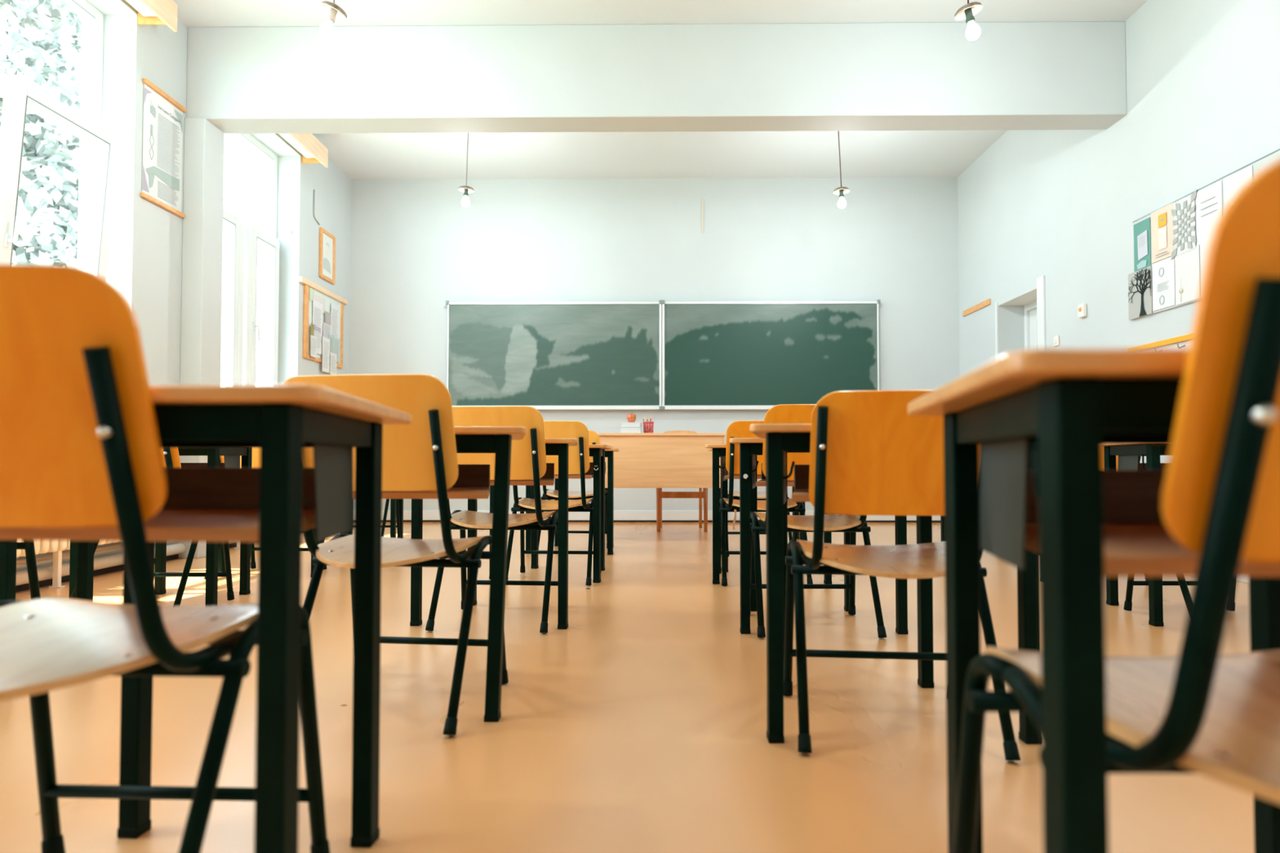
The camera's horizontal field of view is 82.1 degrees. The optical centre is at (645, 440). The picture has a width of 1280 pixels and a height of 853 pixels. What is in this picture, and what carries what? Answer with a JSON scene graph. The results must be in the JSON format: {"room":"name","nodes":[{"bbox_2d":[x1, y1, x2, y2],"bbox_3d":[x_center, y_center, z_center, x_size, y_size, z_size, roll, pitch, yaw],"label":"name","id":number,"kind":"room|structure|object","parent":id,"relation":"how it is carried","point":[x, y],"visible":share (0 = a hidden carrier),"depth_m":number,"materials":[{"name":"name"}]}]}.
{"room":"classroom","nodes":[
{"label":"classroom","id":0,"kind":"room"},
{"bbox_2d":[15,0,351,586],"bbox_3d":[-3.420,-1.123,2.396,0.350,3.720,11.060,0,-2,1],"label":"wall","id":1,"kind":"structure","parent":0,"point":[144,259],"depth_m":4.93,"materials":[{"name":"paint"}]},
{"bbox_2d":[0,0,119,279],"bbox_3d":[-3.353,-1.432,3.574,0.340,2.600,2.100,0,-2,1],"label":"window","id":2,"kind":"structure","parent":1,"relation":"in","point":[101,145],"depth_m":4.45,"materials":[{"name":"white plastic"}]},
{"bbox_2d":[16,543,122,564],"bbox_3d":[-3.203,0.599,3.019,0.028,0.028,4.000,0,-2,1],"label":"pipe","id":3,"kind":"object","parent":1,"relation":"attached to","point":[20,562],"visible":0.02,"depth_m":4.02,"materials":[{"name":"beige"}]},
{"bbox_2d":[16,542,231,585],"bbox_3d":[-3.182,0.715,4.391,0.074,0.068,6.750,0,-2,1],"label":"pipe","id":4,"kind":"object","parent":1,"relation":"attached to","point":[43,573],"visible":0.25,"depth_m":4.23,"materials":[{"name":"white metal"}]},
{"bbox_2d":[125,0,177,31],"bbox_3d":[-3.120,-2.737,3.506,0.225,0.175,2.400,0,-2,1],"label":"board","id":5,"kind":"object","parent":1,"relation":"attached to","point":[149,12],"visible":1,"depth_m":4.61,"materials":[{"name":"brown wood"}]},
{"bbox_2d":[15,530,302,592],"bbox_3d":[-3.239,0.722,2.346,0.012,0.030,11.060,0,-2,1],"label":"baseboard","id":6,"kind":"structure","parent":1,"relation":"attached to","point":[64,579],"depth_m":4.31,"materials":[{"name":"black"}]},
{"bbox_2d":[140,78,186,217],"bbox_3d":[-3.206,-1.937,4.901,0.022,0.768,0.416,0,-2,1],"label":"poster","id":7,"kind":"object","parent":1,"relation":"attached to","point":[162,122],"visible":1,"depth_m":4.89,"materials":[{"name":"white paper"}]},
{"bbox_2d":[142,168,149,192],"bbox_3d":[-3.216,-1.692,4.735,0.001,0.160,0.060,0,-2,1],"label":"print","id":8,"kind":"object","parent":7,"relation":"attached to","point":[145,188],"depth_m":4.72},
{"bbox_2d":[144,87,151,102],"bbox_3d":[-3.216,-2.216,4.754,0.001,0.110,0.070,0,-2,1],"label":"print","id":9,"kind":"object","parent":7,"relation":"attached to","point":[146,91],"depth_m":4.73},
{"bbox_2d":[146,166,179,191],"bbox_3d":[-3.214,-1.722,4.896,0.001,0.170,0.340,0,-2,1],"label":"picture","id":10,"kind":"object","parent":7,"relation":"attached to","point":[173,182],"depth_m":4.90},
{"bbox_2d":[174,109,182,129],"bbox_3d":[-3.212,-2.199,5.053,0.001,0.130,0.090,0,-2,1],"label":"print","id":11,"kind":"object","parent":7,"relation":"attached to","point":[180,116],"depth_m":5.07},
{"bbox_2d":[177,117,224,558],"bbox_3d":[-3.143,-0.722,5.204,0.145,3.065,0.240,0,-2,1],"label":"pillar","id":12,"kind":"structure","parent":1,"relation":"attached to","point":[203,143],"depth_m":5.12,"materials":[{"name":"paint"}]},
{"bbox_2d":[222,133,293,384],"bbox_3d":[-3.326,-1.365,6.142,0.340,2.600,1.297,0,-2,1],"label":"window","id":13,"kind":"structure","parent":1,"relation":"in","point":[243,234],"depth_m":6.25,"materials":[{"name":"white plastic"}]},
{"bbox_2d":[279,133,328,167],"bbox_3d":[-3.092,-2.668,6.145,0.225,0.175,1.480,0,-2,1],"label":"board","id":14,"kind":"object","parent":1,"relation":"attached to","point":[312,150],"visible":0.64,"depth_m":6.61,"materials":[{"name":"brown wood"}]},
{"bbox_2d":[298,276,347,368],"bbox_3d":[-3.175,-1.138,7.271,0.035,0.736,1.010,0,-2,1],"label":"notice board","id":15,"kind":"object","parent":1,"relation":"attached to","point":[330,297],"visible":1,"depth_m":7.10,"materials":[{"name":"orange wood"}]},
{"bbox_2d":[310,335,316,357],"bbox_3d":[-3.154,-0.900,6.989,0.003,0.200,0.120,0,-2,1],"label":"paper notice","id":16,"kind":"object","parent":15,"relation":"attached to","point":[313,339],"visible":1,"depth_m":6.99,"materials":[{"name":"white"}]},
{"bbox_2d":[312,299,322,355],"bbox_3d":[-3.171,-1.097,7.115,0.004,0.500,0.210,0,-2,1],"label":"paper notice","id":17,"kind":"object","parent":15,"relation":"attached to","point":[317,307],"visible":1,"depth_m":7.12,"materials":[{"name":"white"}]},
{"bbox_2d":[322,336,329,373],"bbox_3d":[-3.158,-0.853,7.268,0.003,0.340,0.160,0,-2,1],"label":"paper notice","id":18,"kind":"object","parent":15,"relation":"attached to","point":[326,341],"visible":1,"depth_m":7.27,"materials":[{"name":"white"}]},
{"bbox_2d":[329,351,336,374],"bbox_3d":[-3.154,-0.778,7.431,0.003,0.220,0.150,0,-2,1],"label":"paper notice","id":19,"kind":"object","parent":15,"relation":"attached to","point":[332,356],"visible":0.96,"depth_m":7.41,"materials":[{"name":"white"}]},
{"bbox_2d":[330,303,338,338],"bbox_3d":[-3.166,-1.207,7.498,0.003,0.360,0.190,0,-2,1],"label":"paper notice","id":20,"kind":"object","parent":15,"relation":"attached to","point":[334,308],"visible":1,"depth_m":7.50,"materials":[{"name":"white"}]},
{"bbox_2d":[319,226,335,284],"bbox_3d":[-3.181,-1.848,7.355,0.022,0.490,0.320,0,-2,1],"label":"picture frame","id":21,"kind":"object","parent":1,"relation":"attached to","point":[326,240],"visible":1,"depth_m":7.35,"materials":[{"name":"orange wood"}]},
{"bbox_2d":[322,233,333,279],"bbox_3d":[-3.188,-1.848,7.355,0.008,0.420,0.250,0,-2,1],"label":"print","id":22,"kind":"object","parent":21,"relation":"attached to","point":[327,238],"depth_m":7.37,"materials":[{"name":"white paper"}]},
{"bbox_2d":[0,523,1254,852],"bbox_3d":[0.054,0.836,2.308,7.300,0.200,11.460,0,-2,1],"label":"floor","id":23,"kind":"structure","parent":0,"point":[639,725],"depth_m":1.80,"materials":[{"name":"laminate"}]},
{"bbox_2d":[16,540,40,599],"bbox_3d":[-2.237,0.291,2.237,0.487,0.886,0.481,0,-2,1],"label":"chair","id":24,"kind":"object","parent":23,"relation":"on","point":[28,545],"visible":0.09,"depth_m":2.40,"materials":[{"name":"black metal"}]},
{"bbox_2d":[0,539,93,601],"bbox_3d":[-2.244,0.359,2.473,0.733,0.762,0.565,0,-2,1],"label":"school desk","id":25,"kind":"object","parent":23,"relation":"on","point":[85,573],"visible":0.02,"depth_m":2.25,"materials":[{"name":"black metal"}]},
{"bbox_2d":[16,540,123,587],"bbox_3d":[-3.122,0.379,3.627,0.132,0.783,2.066,0,-2,1],"label":"radiator","id":26,"kind":"object","parent":23,"relation":"on","point":[55,547],"visible":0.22,"depth_m":3.86,"materials":[{"name":"beige metal"}]},
{"bbox_2d":[70,448,234,605],"bbox_3d":[-2.220,0.319,3.317,0.487,0.886,0.481,0,-2,1],"label":"chair","id":27,"kind":"object","parent":23,"relation":"on","point":[171,456],"visible":0.02,"depth_m":3.23,"materials":[{"name":"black metal"}]},
{"bbox_2d":[69,447,252,605],"bbox_3d":[-2.235,0.386,3.522,0.733,0.762,0.565,0,-2,1],"label":"school desk","id":28,"kind":"object","parent":23,"relation":"on","point":[231,455],"visible":0.28,"depth_m":3.46,"materials":[{"name":"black metal"}]},
{"bbox_2d":[180,462,224,467],"bbox_3d":[-2.234,0.146,3.680,0.363,0.072,0.014,0,-2,1],"label":"shelf","id":29,"kind":"object","parent":28,"relation":"attached to","point":[183,464],"depth_m":3.67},
{"bbox_2d":[0,263,330,852],"bbox_3d":[-0.772,0.258,1.010,0.487,0.886,0.481,0,-2,2],"label":"chair","id":30,"kind":"object","parent":23,"relation":"on","point":[80,446],"visible":0.9,"depth_m":0.85,"materials":[{"name":"brown wood"}]},
{"bbox_2d":[0,384,411,852],"bbox_3d":[-0.723,0.324,1.131,0.733,0.762,0.565,0,-2,4],"label":"school desk","id":31,"kind":"object","parent":23,"relation":"on","point":[270,504],"visible":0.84,"depth_m":0.95,"materials":[{"name":"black metal"}]},
{"bbox_2d":[0,508,315,542],"bbox_3d":[-0.724,0.124,1.123,0.506,0.018,0.350,0,-2,4],"label":"shelf","id":32,"kind":"object","parent":31,"relation":"attached to","point":[199,525],"depth_m":0.95,"materials":[{"name":"brown wood"}]},
{"bbox_2d":[161,467,315,509],"bbox_3d":[-0.712,0.083,1.288,0.363,0.072,0.014,0,-2,4],"label":"shelf","id":33,"kind":"object","parent":31,"relation":"attached to","point":[188,488],"depth_m":1.28,"materials":[{"name":"wood"}]},
{"bbox_2d":[204,447,327,579],"bbox_3d":[-2.216,0.345,4.316,0.487,0.886,0.481,0,-2,5],"label":"chair","id":34,"kind":"object","parent":23,"relation":"on","point":[255,451],"visible":0.03,"depth_m":4.17,"materials":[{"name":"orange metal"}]},
{"bbox_2d":[217,526,347,577],"bbox_3d":[-2.165,0.413,4.535,0.733,0.762,0.565,0,-2,10],"label":"school desk","id":35,"kind":"object","parent":23,"relation":"on","point":[221,567],"visible":0.02,"depth_m":4.33,"materials":[{"name":"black metal"}]},
{"bbox_2d":[324,498,400,540],"bbox_3d":[-2.268,0.386,5.877,0.487,0.886,0.481,0,-2,1],"label":"chair","id":36,"kind":"object","parent":23,"relation":"on","point":[384,526],"visible":0.02,"depth_m":6.04,"materials":[{"name":"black metal"}]},
{"bbox_2d":[347,498,403,538],"bbox_3d":[-2.287,0.452,6.032,0.733,0.762,0.565,0,-2,1],"label":"school desk","id":37,"kind":"object","parent":23,"relation":"on","point":[393,501],"visible":0.02,"depth_m":5.79,"materials":[{"name":"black metal"}]},
{"bbox_2d":[283,373,508,735],"bbox_3d":[-0.680,0.285,2.025,0.487,0.886,0.481,0,-2,7],"label":"chair","id":38,"kind":"object","parent":23,"relation":"on","point":[420,455],"visible":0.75,"depth_m":1.85,"materials":[{"name":"brown wood"}]},
{"bbox_2d":[353,426,526,721],"bbox_3d":[-0.673,0.350,2.161,0.733,0.762,0.565,0,-2,1],"label":"school desk","id":39,"kind":"object","parent":23,"relation":"on","point":[473,482],"visible":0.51,"depth_m":1.91,"materials":[{"name":"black metal"}]},
{"bbox_2d":[353,487,489,498],"bbox_3d":[-0.673,0.151,2.154,0.506,0.018,0.350,0,-2,1],"label":"shelf","id":40,"kind":"object","parent":39,"relation":"attached to","point":[452,492],"depth_m":1.98,"materials":[{"name":"brown wood"}]},
{"bbox_2d":[451,464,489,487],"bbox_3d":[-0.672,0.110,2.319,0.363,0.072,0.014,0,-2,1],"label":"shelf","id":41,"kind":"object","parent":39,"relation":"attached to","point":[469,475],"depth_m":2.31,"materials":[{"name":"wood"}]},
{"bbox_2d":[425,405,558,633],"bbox_3d":[-0.605,0.313,3.079,0.487,0.886,0.481,0,-2,5],"label":"chair","id":42,"kind":"object","parent":23,"relation":"on","point":[528,455],"visible":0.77,"depth_m":2.91,"materials":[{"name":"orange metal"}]},
{"bbox_2d":[409,438,577,629],"bbox_3d":[-0.612,0.378,3.224,0.733,0.762,0.565,0,-2,5],"label":"school desk","id":43,"kind":"object","parent":23,"relation":"on","point":[553,446],"visible":0.49,"depth_m":2.96,"materials":[{"name":"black metal"}]},
{"bbox_2d":[489,479,554,485],"bbox_3d":[-0.613,0.179,3.217,0.506,0.018,0.350,0,-2,5],"label":"shelf","id":44,"kind":"object","parent":43,"relation":"attached to","point":[542,482],"depth_m":3.03,"materials":[{"name":"brown wood"}]},
{"bbox_2d":[539,462,554,479],"bbox_3d":[-0.598,0.138,3.382,0.363,0.072,0.014,0,-2,5],"label":"shelf","id":45,"kind":"object","parent":43,"relation":"attached to","point":[549,473],"depth_m":3.36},
{"bbox_2d":[488,444,612,582],"bbox_3d":[-0.517,0.408,4.362,0.733,0.762,0.565,0,-2,12],"label":"school desk","id":46,"kind":"object","parent":23,"relation":"on","point":[597,468],"visible":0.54,"depth_m":4.12,"materials":[{"name":"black metal"}]},
{"bbox_2d":[554,474,593,478],"bbox_3d":[-0.519,0.209,4.355,0.506,0.018,0.350,0,-2,12],"label":"shelf","id":47,"kind":"object","parent":46,"relation":"attached to","point":[556,476],"depth_m":4.16,"materials":[{"name":"brown wood"}]},
{"bbox_2d":[584,462,593,474],"bbox_3d":[-0.486,0.168,4.516,0.363,0.072,0.014,0,-2,12],"label":"shelf","id":48,"kind":"object","parent":46,"relation":"attached to","point":[590,471],"depth_m":4.48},
{"bbox_2d":[506,421,601,586],"bbox_3d":[-0.518,0.341,4.163,0.487,0.886,0.481,0,-2,4],"label":"chair","id":49,"kind":"object","parent":23,"relation":"on","point":[578,455],"visible":0.61,"depth_m":4.00,"materials":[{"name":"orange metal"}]},
{"bbox_2d":[525,448,618,555],"bbox_3d":[-0.510,0.439,5.551,0.733,0.762,0.565,0,-2,10],"label":"school desk","id":50,"kind":"object","parent":23,"relation":"on","point":[609,454],"visible":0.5,"depth_m":5.26,"materials":[{"name":"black metal"}]},
{"bbox_2d":[537,430,607,555],"bbox_3d":[-0.526,0.373,5.398,0.487,0.886,0.481,0,-2,6],"label":"chair","id":51,"kind":"object","parent":23,"relation":"on","point":[593,437],"visible":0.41,"depth_m":5.36,"materials":[{"name":"wood"}]},
{"bbox_2d":[598,432,724,531],"bbox_3d":[0.144,0.393,6.505,1.072,0.905,0.612,0,-2,1],"label":"desk","id":52,"kind":"object","parent":23,"relation":"on","point":[677,460],"visible":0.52,"depth_m":6.23,"materials":[{"name":"brown wood"}]},
{"bbox_2d":[620,426,641,433],"bbox_3d":[-0.120,-0.090,6.366,0.176,0.052,0.230,0,-2,1],"label":"book","id":53,"kind":"object","parent":52,"relation":"on","point":[624,429],"visible":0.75,"depth_m":6.25,"materials":[{"name":"white paper"}]},
{"bbox_2d":[642,421,653,433],"bbox_3d":[0.029,-0.115,6.365,0.096,0.104,0.096,0,-2,1],"label":"pencil holder","id":54,"kind":"object","parent":52,"relation":"on","point":[643,422],"visible":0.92,"depth_m":6.33,"materials":[{"name":"red plastic"}]},
{"bbox_2d":[656,430,707,532],"bbox_3d":[0.351,0.377,7.146,0.490,0.973,0.479,0,-2,1],"label":"wooden chair","id":55,"kind":"object","parent":23,"relation":"on","point":[660,494],"visible":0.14,"depth_m":6.91,"materials":[{"name":"brown wood"}]},
{"bbox_2d":[707,448,804,555],"bbox_3d":[0.812,0.437,5.454,0.733,0.762,0.565,0,-2,1],"label":"school desk","id":56,"kind":"object","parent":23,"relation":"on","point":[708,449],"visible":0.07,"depth_m":5.20,"materials":[{"name":"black metal"}]},
{"bbox_2d":[720,487,792,556],"bbox_3d":[0.801,0.371,5.324,0.487,0.886,0.481,0,-2,1],"label":"chair","id":57,"kind":"object","parent":23,"relation":"on","point":[761,495],"visible":0.11,"depth_m":5.30,"materials":[{"name":"wood"}]},
{"bbox_2d":[719,420,813,586],"bbox_3d":[0.659,0.340,4.138,0.487,0.886,0.481,0,-2,2],"label":"chair","id":58,"kind":"object","parent":23,"relation":"on","point":[736,428],"visible":0.46,"depth_m":3.99,"materials":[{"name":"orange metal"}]},
{"bbox_2d":[704,444,831,584],"bbox_3d":[0.696,0.406,4.261,0.733,0.762,0.565,0,-2,1],"label":"school desk","id":59,"kind":"object","parent":23,"relation":"on","point":[718,450],"visible":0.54,"depth_m":4.01,"materials":[{"name":"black metal"}]},
{"bbox_2d":[724,474,761,479],"bbox_3d":[0.696,0.206,4.254,0.506,0.018,0.350,0,-2,1],"label":"shelf","id":60,"kind":"object","parent":59,"relation":"attached to","point":[735,476],"depth_m":4.08,"materials":[{"name":"brown wood"}]},
{"bbox_2d":[750,404,886,638],"bbox_3d":[0.670,0.310,2.987,0.487,0.886,0.481,0,-2,1],"label":"chair","id":61,"kind":"object","parent":23,"relation":"on","point":[783,413],"visible":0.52,"depth_m":2.86,"materials":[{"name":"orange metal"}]},
{"bbox_2d":[729,437,908,634],"bbox_3d":[0.699,0.376,3.115,0.733,0.762,0.565,0,-2,1],"label":"school desk","id":62,"kind":"object","parent":23,"relation":"on","point":[749,447],"visible":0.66,"depth_m":2.87,"materials":[{"name":"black metal"}]},
{"bbox_2d":[755,479,794,486],"bbox_3d":[0.699,0.176,3.107,0.506,0.018,0.350,0,-2,1],"label":"shelf","id":63,"kind":"object","parent":62,"relation":"attached to","point":[762,482],"depth_m":2.93,"materials":[{"name":"brown wood"}]},
{"bbox_2d":[749,423,1041,744],"bbox_3d":[0.621,0.347,2.013,0.733,0.762,0.565,0,-2,1],"label":"school desk","id":64,"kind":"object","parent":23,"relation":"on","point":[781,439],"visible":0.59,"depth_m":1.76,"materials":[{"name":"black metal"}]},
{"bbox_2d":[791,488,810,502],"bbox_3d":[0.621,0.147,2.005,0.506,0.018,0.350,0,-2,1],"label":"shelf","id":65,"kind":"object","parent":64,"relation":"attached to","point":[798,495],"depth_m":1.83,"materials":[{"name":"brown wood"}]},
{"bbox_2d":[794,464,809,488],"bbox_3d":[0.623,0.106,2.171,0.363,0.072,0.014,0,-2,1],"label":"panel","id":66,"kind":"object","parent":64,"relation":"attached to","point":[802,472],"depth_m":2.17,"materials":[{"name":"wood"}]},
{"bbox_2d":[783,390,1020,760],"bbox_3d":[0.613,0.307,1.874,0.487,0.834,0.469,0,-2,6],"label":"chair","id":67,"kind":"object","parent":23,"relation":"on","point":[868,455],"visible":0.67,"depth_m":1.72,"materials":[{"name":"brown wood"}]},
{"bbox_2d":[1038,446,1148,581],"bbox_3d":[2.499,0.341,4.177,0.487,0.886,0.481,0,-2,1],"label":"school desk","id":68,"kind":"object","parent":23,"relation":"on","point":[1103,449],"visible":0.02,"depth_m":4.00,"materials":[{"name":"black metal"}]},
{"bbox_2d":[907,347,1279,852],"bbox_3d":[0.659,0.316,0.835,0.733,0.762,0.565,0,-2,1],"label":"school desk","id":69,"kind":"object","parent":23,"relation":"on","point":[1086,523],"visible":0.68,"depth_m":0.61,"materials":[{"name":"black metal"}]},
{"bbox_2d":[1026,470,1165,524],"bbox_3d":[0.660,0.075,0.993,0.363,0.072,0.014,0,-2,1],"label":"panel","id":70,"kind":"object","parent":69,"relation":"attached to","point":[1129,496],"depth_m":0.99,"materials":[{"name":"wood"}]},
{"bbox_2d":[1026,524,1279,577],"bbox_3d":[0.659,0.117,0.827,0.506,0.018,0.350,0,-2,1],"label":"shelf","id":71,"kind":"object","parent":69,"relation":"attached to","point":[1130,549],"depth_m":0.67,"materials":[{"name":"brown wood"}]},
{"bbox_2d":[952,159,1279,852],"bbox_3d":[0.611,0.250,0.700,0.487,0.886,0.481,0,-2,0],"label":"chair","id":72,"kind":"object","parent":23,"relation":"on","point":[1202,710],"visible":0.85,"depth_m":0.55,"materials":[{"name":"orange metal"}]},
{"bbox_2d":[1102,444,1170,626],"bbox_3d":[2.395,0.379,3.244,0.733,0.762,0.565,0,-2,1],"label":"school desk","id":73,"kind":"object","parent":23,"relation":"on","point":[1128,455],"visible":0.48,"depth_m":3.13,"materials":[{"name":"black metal"}]},
{"bbox_2d":[1137,462,1167,470],"bbox_3d":[2.397,0.138,3.402,0.363,0.072,0.014,0,-2,1],"label":"shelf","id":74,"kind":"object","parent":73,"relation":"attached to","point":[1162,465],"depth_m":3.40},
{"bbox_2d":[1123,576,1235,611],"bbox_3d":[2.384,0.312,3.069,0.487,0.886,0.481,0,-2,1],"label":"chair","id":75,"kind":"object","parent":23,"relation":"on","point":[1181,581],"visible":0.05,"depth_m":3.26,"materials":[{"name":"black metal"}]},
{"bbox_2d":[349,177,959,510],"bbox_3d":[0.113,-0.976,7.987,7.300,3.720,0.200,0,-2,1],"label":"wall","id":76,"kind":"structure","parent":0,"point":[415,248],"depth_m":7.91,"materials":[{"name":"paint"}]},
{"bbox_2d":[353,510,940,520],"bbox_3d":[0.087,0.793,7.830,6.550,0.105,0.022,0,-2,1],"label":"baseboard","id":77,"kind":"structure","parent":76,"relation":"attached to","point":[427,514],"depth_m":7.82,"materials":[{"name":"white plastic"}]},
{"bbox_2d":[353,520,940,522],"bbox_3d":[0.087,0.863,7.833,6.550,0.035,0.014,0,-2,1],"label":"trim","id":78,"kind":"structure","parent":76,"relation":"attached to","point":[387,521],"depth_m":7.83,"materials":[{"name":"black"}]},
{"bbox_2d":[353,522,940,524],"bbox_3d":[0.087,0.873,7.803,6.550,0.014,0.028,0,-2,1],"label":"trim","id":79,"kind":"structure","parent":76,"relation":"attached to","point":[353,522],"depth_m":7.79,"materials":[{"name":"brown wood"}]},
{"bbox_2d":[445,299,880,409],"bbox_3d":[0.184,-0.915,7.837,4.623,1.166,0.093,0,-2,1],"label":"blackboard","id":80,"kind":"object","parent":76,"relation":"attached to","point":[694,355],"visible":0.97,"depth_m":7.83,"materials":[{"name":"green metal"}]},
{"bbox_2d":[172,0,1147,179],"bbox_3d":[0.054,-3.083,2.411,7.300,0.200,11.460,0,-2,1],"label":"ceiling","id":81,"kind":"structure","parent":0,"point":[863,153],"depth_m":6.88,"materials":[{"name":"white paint"}]},
{"bbox_2d":[318,0,346,39],"bbox_3d":[-1.657,-2.543,3.908,0.139,0.802,0.135,-1,-2,42],"label":"pendant lamp","id":82,"kind":"object","parent":81,"relation":"hanging from","point":[326,30],"visible":1,"depth_m":3.88,"materials":[{"name":"grey"}]},
{"bbox_2d":[325,7,337,23],"bbox_3d":[-1.663,-2.261,3.902,0.061,0.076,0.045,0,-2,1],"label":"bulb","id":83,"kind":"object","parent":82,"relation":"attached to","point":[331,18],"depth_m":3.89,"materials":[{"name":"white"}]},
{"bbox_2d":[457,133,474,207],"bbox_3d":[-1.578,-2.471,6.484,0.138,0.809,0.137,0,-2,1],"label":"pendant lamp","id":84,"kind":"object","parent":81,"relation":"hanging from","point":[465,202],"visible":0.91,"depth_m":6.46,"materials":[{"name":"grey"}]},
{"bbox_2d":[833,130,849,208],"bbox_3d":[1.722,-2.460,6.449,0.139,0.835,0.137,0,-2,1],"label":"pendant lamp","id":85,"kind":"object","parent":81,"relation":"hanging from","point":[841,191],"visible":0.88,"depth_m":6.43,"materials":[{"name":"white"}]},
{"bbox_2d":[954,0,982,40],"bbox_3d":[1.701,-2.529,3.870,0.135,0.832,0.137,0,-2,1],"label":"pendant lamp","id":86,"kind":"object","parent":81,"relation":"hanging from","point":[968,11],"visible":1,"depth_m":3.85,"materials":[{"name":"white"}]},
{"bbox_2d":[964,7,974,24],"bbox_3d":[1.708,-2.237,3.866,0.054,0.074,0.045,0,-2,1],"label":"socket","id":87,"kind":"object","parent":86,"relation":"attached to","point":[969,13],"depth_m":3.85,"materials":[{"name":"green"}]},
{"bbox_2d":[957,0,1279,462],"bbox_3d":[3.504,-1.125,2.324,0.400,3.720,11.060,0,-2,1],"label":"wall","id":88,"kind":"structure","parent":0,"point":[1203,76],"depth_m":5.19,"materials":[{"name":"paint"}]},
{"bbox_2d":[186,21,1126,133],"bbox_3d":[0.059,-2.581,5.239,6.550,0.655,0.240,0,-2,1],"label":"beam","id":89,"kind":"structure","parent":88,"relation":"attached to","point":[1015,75],"depth_m":5.12,"materials":[{"name":"paint"}]},
{"bbox_2d":[962,298,991,316],"bbox_3d":[3.347,-1.346,7.428,0.018,0.056,0.610,0,-2,1],"label":"wall rail","id":90,"kind":"object","parent":88,"relation":"attached to","point":[987,302],"visible":1,"depth_m":7.39,"materials":[{"name":"orange wood"}]},
{"bbox_2d":[995,275,1045,358],"bbox_3d":[3.500,-0.264,6.540,0.338,2.220,0.865,0,-2,1],"label":"door","id":91,"kind":"structure","parent":88,"relation":"in","point":[1033,301],"depth_m":6.79,"materials":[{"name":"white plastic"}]},
{"bbox_2d":[1077,303,1086,318],"bbox_3d":[3.317,-0.989,5.578,0.038,0.100,0.070,0,-2,1],"label":"thermostat","id":92,"kind":"object","parent":88,"relation":"attached to","point":[1082,308],"visible":1,"depth_m":5.56,"materials":[{"name":"white plastic"}]},
{"bbox_2d":[1128,333,1191,348],"bbox_3d":[3.290,-0.590,4.208,0.064,0.130,1.640,0,-2,1],"label":"coat rack","id":93,"kind":"object","parent":88,"relation":"attached to","point":[1183,341],"visible":0.16,"depth_m":4.60,"materials":[{"name":"orange paint"}]},
{"bbox_2d":[1132,148,1279,319],"bbox_3d":[3.316,-1.176,4.368,0.016,0.664,1.240,0,-2,1],"label":"display board","id":94,"kind":"object","parent":88,"relation":"attached to","point":[1264,162],"visible":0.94,"depth_m":4.28,"materials":[{"name":"grey"}]},
{"bbox_2d":[1128,266,1151,319],"bbox_3d":[3.306,-0.987,4.913,0.010,0.315,0.235,0,-2,1],"label":"drawing","id":95,"kind":"object","parent":94,"relation":"attached to","point":[1140,282],"visible":1,"depth_m":4.90,"materials":[{"name":"paper"}]},
{"bbox_2d":[1133,217,1151,271],"bbox_3d":[3.312,-1.302,4.896,0.006,0.330,0.165,0,-2,1],"label":"drawing","id":96,"kind":"object","parent":94,"relation":"attached to","point":[1142,243],"visible":1,"depth_m":4.89,"materials":[{"name":"paper"}]},
{"bbox_2d":[1151,202,1173,263],"bbox_3d":[3.309,-1.327,4.702,0.006,0.330,0.205,0,-2,1],"label":"drawing","id":97,"kind":"object","parent":94,"relation":"attached to","point":[1162,224],"visible":1,"depth_m":4.70,"materials":[{"name":"paper"}]},
{"bbox_2d":[1151,257,1174,311],"bbox_3d":[3.309,-1.002,4.694,0.007,0.310,0.205,0,-2,1],"label":"drawing","id":98,"kind":"object","parent":94,"relation":"attached to","point":[1162,271],"visible":1,"depth_m":4.69,"materials":[{"name":"paper"}]},
{"bbox_2d":[1170,189,1196,260],"bbox_3d":[3.307,-1.323,4.507,0.006,0.370,0.230,0,-2,1],"label":"drawing","id":99,"kind":"object","parent":94,"relation":"attached to","point":[1184,241],"visible":1,"depth_m":4.50,"materials":[{"name":"paper"}]},
{"bbox_2d":[1174,244,1199,305],"bbox_3d":[3.306,-1.008,4.484,0.010,0.320,0.205,0,-2,1],"label":"drawing","id":100,"kind":"object","parent":94,"relation":"attached to","point":[1187,264],"visible":0.98,"depth_m":4.48,"materials":[{"name":"paper"}]},
{"bbox_2d":[1200,240,1208,279],"bbox_3d":[3.307,-1.014,4.274,0.002,0.320,0.200,0,-2,1],"label":"drawing","id":101,"kind":"object","parent":94,"relation":"attached to","point":[1203,246],"visible":0.16,"depth_m":4.36,"materials":[{"name":"paper"}]},
{"bbox_2d":[1195,180,1222,245],"bbox_3d":[3.306,-1.333,4.307,0.006,0.320,0.200,0,-2,1],"label":"drawing","id":102,"kind":"object","parent":94,"relation":"attached to","point":[1208,200],"visible":0.84,"depth_m":4.32,"materials":[{"name":"paper"}]},
{"bbox_2d":[1223,165,1253,206],"bbox_3d":[3.305,-1.338,4.092,0.002,0.320,0.200,0,-2,1],"label":"drawing","id":103,"kind":"object","parent":94,"relation":"attached to","point":[1232,184],"visible":0.35,"depth_m":4.12,"materials":[{"name":"paper"}]},
{"label":"outside","id":104,"kind":"structure","parent":0,"visible":0},
{"bbox_3d":[-31.704,2.245,10.277,56.380,0.200,80.000,0,-2,1],"label":"ground","id":105,"kind":"structure","parent":104,"visible":0},
{"bbox_2d":[0,0,82,266],"bbox_3d":[-7.994,-3.331,9.360,4.298,10.923,6.020,1,-2,-40],"label":"tree","id":106,"kind":"object","parent":105,"relation":"on","point":[30,50],"visible":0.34,"depth_m":8.61,"materials":[{"name":"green plant"}]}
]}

